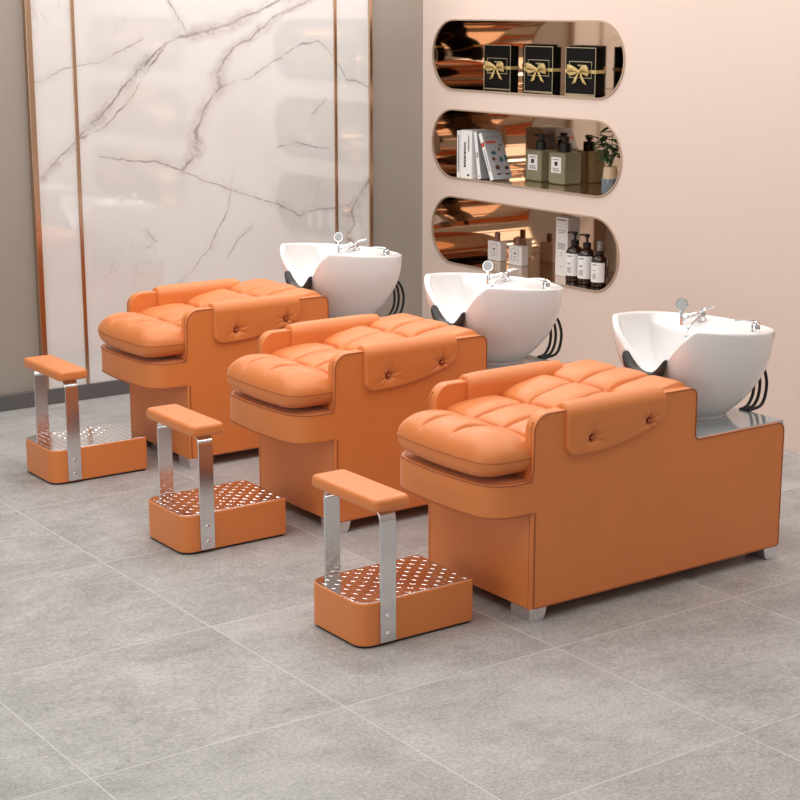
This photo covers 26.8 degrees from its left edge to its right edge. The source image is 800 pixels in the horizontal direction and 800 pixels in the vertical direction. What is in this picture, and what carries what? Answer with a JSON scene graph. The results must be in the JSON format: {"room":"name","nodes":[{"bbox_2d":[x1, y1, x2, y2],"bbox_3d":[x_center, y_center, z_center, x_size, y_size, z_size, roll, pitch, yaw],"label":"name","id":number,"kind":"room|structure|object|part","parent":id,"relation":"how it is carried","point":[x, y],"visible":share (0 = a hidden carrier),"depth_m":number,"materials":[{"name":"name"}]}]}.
{"room":"salon","nodes":[
{"label":"salon","id":0,"kind":"room"},
{"bbox_2d":[0,0,422,394],"bbox_3d":[-3.060,-1.256,7.447,8.744,3.000,0.120,-9,16,-34],"label":"wall","id":1,"kind":"structure","parent":0,"point":[397,25],"depth_m":9.35,"materials":[{"name":"grey paint"}]},
{"bbox_2d":[22,0,48,389],"bbox_3d":[-1.808,-1.476,8.210,0.030,2.920,0.037,-9,16,-34],"label":"trim","id":2,"kind":"structure","parent":1,"relation":"attached to","point":[26,4],"depth_m":8.28,"materials":[{"name":"gold metal"}]},
{"bbox_2d":[0,380,129,411],"bbox_3d":[-3.219,0.213,7.578,8.244,0.080,0.034,-9,16,-34],"label":"baseboard","id":3,"kind":"structure","parent":1,"relation":"attached to","point":[19,400],"depth_m":8.59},
{"bbox_2d":[30,0,368,388],"bbox_3d":[-0.993,-1.610,8.784,1.996,2.920,0.022,-9,16,-34],"label":"wall panel","id":4,"kind":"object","parent":1,"relation":"attached to","point":[206,127],"depth_m":8.74,"materials":[{"name":"white stone"}]},
{"bbox_2d":[69,0,89,383],"bbox_3d":[-1.614,-1.506,8.340,0.020,2.920,0.010,-9,16,-34],"label":"trim","id":5,"kind":"structure","parent":4,"relation":"attached to","point":[72,23],"depth_m":8.44,"materials":[{"name":"gold metal"}]},
{"bbox_2d":[333,0,338,243],"bbox_3d":[-0.355,-1.710,9.211,0.020,2.920,0.010,-9,16,-34],"label":"trim","id":6,"kind":"structure","parent":4,"relation":"attached to","point":[334,1],"depth_m":9.24,"materials":[{"name":"gold metal"}]},
{"bbox_2d":[368,0,372,246],"bbox_3d":[-0.170,-1.741,9.346,0.022,2.920,0.033,-9,16,-34],"label":"trim","id":7,"kind":"structure","parent":1,"relation":"attached to","point":[370,29],"depth_m":9.37,"materials":[{"name":"gold metal"}]},
{"bbox_2d":[0,393,799,799],"bbox_3d":[-0.205,1.158,3.886,8.744,0.080,9.977,-9,16,-34],"label":"floor","id":8,"kind":"structure","parent":0,"point":[133,666],"depth_m":5.10,"materials":[{"name":"grey tile"}]},
{"bbox_2d":[24,355,146,484],"bbox_3d":[-1.376,0.067,7.289,0.448,0.496,0.380,-9,16,-34],"label":"footrest","id":9,"kind":"object","parent":8,"relation":"on","point":[74,454],"visible":1,"depth_m":7.20,"materials":[{"name":"orange leather"}]},
{"bbox_3d":[-1.545,0.073,7.315,0.060,0.444,0.092,-9,16,-34],"label":"post","id":10,"kind":"part","parent":9,"relation":"part of","materials":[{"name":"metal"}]},
{"bbox_3d":[-1.409,0.116,7.128,0.060,0.444,0.092,-9,16,-34],"label":"post","id":11,"kind":"part","parent":9,"relation":"part of","materials":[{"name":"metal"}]},
{"bbox_3d":[-1.376,0.162,7.311,0.438,0.004,0.302,-9,16,-34],"label":"tread plate","id":12,"kind":"part","parent":9,"relation":"part of","materials":[{"name":"silver metal"}]},
{"bbox_2d":[146,404,285,554],"bbox_3d":[-0.706,0.280,6.378,0.448,0.496,0.380,-9,16,-34],"label":"footrest","id":13,"kind":"object","parent":8,"relation":"on","point":[208,517],"visible":1,"depth_m":6.29,"materials":[{"name":"orange leather"}]},
{"bbox_3d":[-0.875,0.286,6.404,0.060,0.444,0.092,-9,16,-34],"label":"post","id":14,"kind":"part","parent":13,"relation":"part of","materials":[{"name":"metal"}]},
{"bbox_3d":[-0.739,0.330,6.217,0.060,0.444,0.092,-9,16,-34],"label":"post","id":15,"kind":"part","parent":13,"relation":"part of","materials":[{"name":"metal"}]},
{"bbox_3d":[-0.706,0.375,6.400,0.438,0.004,0.302,-9,16,-34],"label":"tread plate","id":16,"kind":"part","parent":13,"relation":"part of","materials":[{"name":"silver metal"}]},
{"bbox_2d":[98,232,404,468],"bbox_3d":[-0.638,-0.266,7.784,1.485,0.919,0.612,-9,16,-34],"label":"chair","id":17,"kind":"object","parent":8,"relation":"on","point":[177,344],"visible":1,"depth_m":7.46,"materials":[{"name":"orange leather"}]},
{"bbox_2d":[98,312,184,357],"bbox_3d":[-1.139,-0.298,7.411,0.252,0.155,0.548,-9,16,-34],"label":"seat cushion","id":18,"kind":"object","parent":17,"relation":"on","point":[125,334],"depth_m":7.27,"materials":[{"name":"orange leather"}]},
{"bbox_2d":[101,344,187,388],"bbox_3d":[-1.159,-0.155,7.430,0.192,0.113,0.573,-9,16,-34],"label":"footrest","id":19,"kind":"object","parent":17,"relation":"on","point":[166,371],"depth_m":7.25,"materials":[{"name":"orange leather"}]},
{"bbox_3d":[-1.081,0.047,7.534,0.013,0.329,0.568,-9,16,-34],"label":"kick panel","id":20,"kind":"part","parent":17,"relation":"part of","materials":[{"name":"orange leather"}]},
{"bbox_3d":[-0.754,-0.240,8.034,1.183,0.660,0.045,-9,16,-34],"label":"panel","id":21,"kind":"part","parent":17,"relation":"part of","materials":[{"name":"orange leather"}]},
{"bbox_2d":[140,278,319,326],"bbox_3d":[-0.779,-0.392,7.651,0.690,0.224,0.486,-9,16,-34],"label":"cushion","id":22,"kind":"object","parent":17,"relation":"on","point":[171,303],"depth_m":7.71,"materials":[{"name":"orange leather"}]},
{"bbox_3d":[-0.452,-0.143,7.619,1.183,0.660,0.045,-9,16,-34],"label":"panel","id":23,"kind":"part","parent":17,"relation":"part of","materials":[{"name":"orange leather"}]},
{"bbox_2d":[280,232,401,317],"bbox_3d":[-0.275,-0.577,7.976,0.539,0.401,0.564,-9,16,-34],"label":"basin","id":24,"kind":"object","parent":17,"relation":"in","point":[350,279],"depth_m":7.81,"materials":[{"name":"ceramic"}]},
{"bbox_2d":[312,469,472,647],"bbox_3d":[-0.030,0.493,5.468,0.448,0.496,0.380,-9,16,-34],"label":"footrest","id":25,"kind":"object","parent":8,"relation":"on","point":[391,600],"visible":1,"depth_m":5.39,"materials":[{"name":"orange leather"}]},
{"bbox_3d":[-0.199,0.498,5.494,0.060,0.444,0.092,-9,16,-34],"label":"post","id":26,"kind":"part","parent":25,"relation":"part of","materials":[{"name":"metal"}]},
{"bbox_3d":[-0.063,0.542,5.307,0.060,0.444,0.092,-9,16,-34],"label":"post","id":27,"kind":"part","parent":25,"relation":"part of","materials":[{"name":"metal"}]},
{"bbox_3d":[-0.030,0.588,5.490,0.438,0.004,0.302,-9,16,-34],"label":"tread plate","id":28,"kind":"part","parent":25,"relation":"part of","materials":[{"name":"silver metal"}]},
{"bbox_2d":[226,260,562,533],"bbox_3d":[0.035,-0.053,6.871,1.485,0.919,0.612,-9,16,-34],"label":"chair","id":29,"kind":"object","parent":8,"relation":"on","point":[329,394],"visible":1,"depth_m":6.56,"materials":[{"name":"orange leather"}]},
{"bbox_2d":[227,354,332,407],"bbox_3d":[-0.466,-0.085,6.498,0.252,0.155,0.548,-9,16,-34],"label":"seat cushion","id":30,"kind":"object","parent":29,"relation":"on","point":[257,380],"depth_m":6.38,"materials":[{"name":"orange leather"}]},
{"bbox_2d":[230,389,334,444],"bbox_3d":[-0.485,0.058,6.517,0.192,0.113,0.573,-9,16,-34],"label":"footrest","id":31,"kind":"object","parent":29,"relation":"on","point":[315,424],"depth_m":6.35,"materials":[{"name":"orange leather"}]},
{"bbox_3d":[-0.407,0.260,6.621,0.013,0.329,0.568,-9,16,-34],"label":"kick panel","id":32,"kind":"part","parent":29,"relation":"part of","materials":[{"name":"orange leather"}]},
{"bbox_3d":[-0.081,-0.027,7.122,1.183,0.660,0.045,-9,16,-34],"label":"panel","id":33,"kind":"part","parent":29,"relation":"part of","materials":[{"name":"orange leather"}]},
{"bbox_2d":[272,313,476,373],"bbox_3d":[-0.106,-0.178,6.739,0.690,0.224,0.486,-9,16,-34],"label":"cushion","id":34,"kind":"object","parent":29,"relation":"on","point":[317,344],"depth_m":6.78,"materials":[{"name":"orange leather"}]},
{"bbox_3d":[0.222,0.070,6.707,1.183,0.660,0.045,-9,16,-34],"label":"panel","id":35,"kind":"part","parent":29,"relation":"part of","materials":[{"name":"orange leather"}]},
{"bbox_2d":[424,260,562,365],"bbox_3d":[0.398,-0.364,7.063,0.539,0.401,0.564,-9,16,-34],"label":"basin","id":36,"kind":"object","parent":29,"relation":"in","point":[512,316],"depth_m":6.92,"materials":[{"name":"ceramic"}]},
{"bbox_2d":[397,298,784,622],"bbox_3d":[0.711,0.164,5.943,1.485,0.919,0.612,-9,16,-34],"label":"chair","id":37,"kind":"object","parent":8,"relation":"on","point":[543,484],"visible":1,"depth_m":5.73,"materials":[{"name":"orange leather"}]},
{"bbox_2d":[397,410,530,476],"bbox_3d":[0.210,0.133,5.571,0.252,0.155,0.548,-9,16,-34],"label":"seat cushion","id":38,"kind":"object","parent":37,"relation":"on","point":[441,443],"depth_m":5.47,"materials":[{"name":"orange leather"}]},
{"bbox_2d":[400,450,532,519],"bbox_3d":[0.191,0.275,5.590,0.192,0.113,0.573,-9,16,-34],"label":"frame","id":39,"kind":"object","parent":37,"relation":"on","point":[508,496],"depth_m":5.43,"materials":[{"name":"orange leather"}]},
{"bbox_3d":[0.269,0.477,5.694,0.013,0.329,0.568,-9,16,-34],"label":"kick panel","id":40,"kind":"part","parent":37,"relation":"part of","materials":[{"name":"orange leather"}]},
{"bbox_3d":[0.595,0.190,6.194,1.183,0.660,0.045,-9,16,-34],"label":"panel","id":41,"kind":"part","parent":37,"relation":"part of","materials":[{"name":"orange leather"}]},
{"bbox_2d":[446,359,684,436],"bbox_3d":[0.570,0.038,5.811,0.690,0.224,0.486,-9,16,-34],"label":"cushion","id":42,"kind":"object","parent":37,"relation":"on","point":[510,398],"depth_m":5.84,"materials":[{"name":"orange leather"}]},
{"bbox_3d":[0.898,0.287,5.779,1.183,0.660,0.045,-9,16,-34],"label":"panel","id":43,"kind":"part","parent":37,"relation":"part of","materials":[{"name":"orange leather"}]},
{"bbox_2d":[612,298,774,419],"bbox_3d":[1.074,-0.147,6.136,0.539,0.401,0.564,-9,16,-34],"label":"basin","id":44,"kind":"object","parent":37,"relation":"in","point":[722,359],"depth_m":6.02,"materials":[{"name":"ceramic"}]},
{"bbox_2d":[422,0,799,453],"bbox_3d":[2.986,-0.841,5.672,0.001,3.000,9.857,-9,16,-34],"label":"wall","id":45,"kind":"structure","parent":0,"point":[703,207],"depth_m":7.95,"materials":[{"name":"beige paint"}]},
{"bbox_2d":[431,196,618,291],"bbox_3d":[0.788,-0.879,9.152,0.366,0.387,1.584,-9,16,-34],"label":"wall niche","id":46,"kind":"object","parent":45,"relation":"attached to","point":[462,228],"visible":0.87,"depth_m":9.58,"materials":[{"name":"brown metal"}]},
{"bbox_2d":[488,232,506,261],"bbox_3d":[0.560,-0.884,9.638,0.051,0.161,0.116,-9,16,-34],"label":"perfume bottle","id":47,"kind":"object","parent":46,"relation":"in","point":[497,249],"visible":1,"depth_m":9.61,"materials":[{"name":"white glass"}]},
{"bbox_2d":[509,236,527,266],"bbox_3d":[0.668,-0.841,9.457,0.051,0.161,0.116,-9,16,-34],"label":"perfume bottle","id":48,"kind":"object","parent":46,"relation":"in","point":[518,253],"visible":1,"depth_m":9.43,"materials":[{"name":"white glass"}]},
{"bbox_2d":[555,216,579,276],"bbox_3d":[0.906,-0.833,9.075,0.086,0.318,0.098,-9,16,-34],"label":"carton","id":49,"kind":"object","parent":46,"relation":"in","point":[564,224],"visible":0.82,"depth_m":9.04,"materials":[{"name":"white cardboard"}]},
{"bbox_2d":[565,231,581,281],"bbox_3d":[0.929,-0.766,8.915,0.095,0.262,0.094,-9,16,-34],"label":"pump bottle","id":50,"kind":"object","parent":46,"relation":"in","point":[572,252],"visible":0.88,"depth_m":8.88,"materials":[{"name":"brown glass"}]},
{"bbox_2d":[577,234,595,283],"bbox_3d":[0.983,-0.744,8.820,0.095,0.262,0.094,-9,16,-34],"label":"pump bottle","id":51,"kind":"object","parent":46,"relation":"in","point":[585,255],"visible":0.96,"depth_m":8.79,"materials":[{"name":"brown glass"}]},
{"bbox_2d":[591,241,608,286],"bbox_3d":[1.040,-0.710,8.729,0.091,0.237,0.090,-9,16,-34],"label":"spray bottle","id":52,"kind":"object","parent":46,"relation":"in","point":[599,262],"visible":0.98,"depth_m":8.70,"materials":[{"name":"brown glass"}]},
{"bbox_2d":[432,109,621,196],"bbox_3d":[0.788,-1.353,9.042,0.366,0.387,1.584,-9,16,-34],"label":"wall niche","id":53,"kind":"object","parent":45,"relation":"attached to","point":[517,131],"visible":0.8,"depth_m":9.34,"materials":[{"name":"brown metal"}]},
{"bbox_2d":[457,130,460,176],"bbox_3d":[0.391,-1.397,9.485,0.151,0.258,0.030,-9,16,-34],"label":"book","id":54,"kind":"object","parent":53,"relation":"in","point":[458,131],"visible":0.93,"depth_m":9.44,"materials":[{"name":"white paper"}]},
{"bbox_2d":[461,129,494,178],"bbox_3d":[0.440,-1.387,9.428,0.171,0.264,0.100,-9,16,-34],"label":"book","id":55,"kind":"object","parent":53,"relation":"in","point":[468,154],"visible":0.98,"depth_m":9.37,"materials":[{"name":"white paper"}]},
{"bbox_2d":[474,130,499,178],"bbox_3d":[0.496,-1.369,9.357,0.166,0.263,0.070,-9,16,-34],"label":"book","id":56,"kind":"object","parent":53,"relation":"in","point":[482,171],"visible":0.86,"depth_m":9.31,"materials":[{"name":"white paper"}]},
{"bbox_2d":[478,131,511,180],"bbox_3d":[0.528,-1.349,9.274,0.135,0.261,0.139,-9,16,-34],"label":"book","id":57,"kind":"object","parent":53,"relation":"in","point":[494,152],"visible":1,"depth_m":9.26,"materials":[{"name":"white paper"}]},
{"bbox_2d":[525,134,556,181],"bbox_3d":[0.780,-1.338,9.239,0.127,0.256,0.136,-9,16,-34],"label":"soap bottle","id":58,"kind":"object","parent":53,"relation":"in","point":[537,159],"visible":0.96,"depth_m":9.20,"materials":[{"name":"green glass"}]},
{"bbox_2d":[549,136,580,184],"bbox_3d":[0.893,-1.299,9.072,0.127,0.256,0.136,-9,16,-34],"label":"soap bottle","id":59,"kind":"object","parent":53,"relation":"in","point":[564,164],"visible":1,"depth_m":9.03,"materials":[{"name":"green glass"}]},
{"bbox_2d":[588,127,619,193],"bbox_3d":[1.077,-1.239,8.620,0.200,0.345,0.221,-3,13,-11],"label":"potted plant","id":60,"kind":"object","parent":53,"relation":"in","point":[610,173],"visible":0.86,"depth_m":8.57,"materials":[{"name":"green plant"}]},
{"bbox_2d":[432,19,624,99],"bbox_3d":[0.788,-1.829,8.930,0.366,0.387,1.584,-9,16,-34],"label":"wall niche","id":61,"kind":"object","parent":45,"relation":"attached to","point":[458,44],"visible":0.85,"depth_m":9.36,"materials":[{"name":"brown metal"}]},
{"bbox_2d":[483,45,518,89],"bbox_3d":[0.553,-1.851,9.319,0.091,0.241,0.240,-9,16,-34],"label":"gift box","id":62,"kind":"object","parent":61,"relation":"in","point":[501,62],"visible":1,"depth_m":9.27,"materials":[{"name":"black cardboard"}]},
{"bbox_2d":[524,46,561,92],"bbox_3d":[0.757,-1.778,9.006,0.091,0.241,0.240,-9,16,-34],"label":"gift box","id":63,"kind":"object","parent":61,"relation":"in","point":[542,64],"visible":1,"depth_m":8.96,"materials":[{"name":"black cardboard"}]},
{"bbox_2d":[565,47,604,95],"bbox_3d":[0.951,-1.712,8.723,0.091,0.241,0.240,-9,16,-34],"label":"gift box","id":64,"kind":"object","parent":61,"relation":"in","point":[584,66],"visible":1,"depth_m":8.68,"materials":[{"name":"black cardboard"}]},
{"bbox_3d":[0.937,-1.717,8.711,0.001,0.085,0.176,-9,16,-34],"label":"label frame","id":65,"kind":"part","parent":64,"relation":"part of","materials":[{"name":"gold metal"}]}
]}

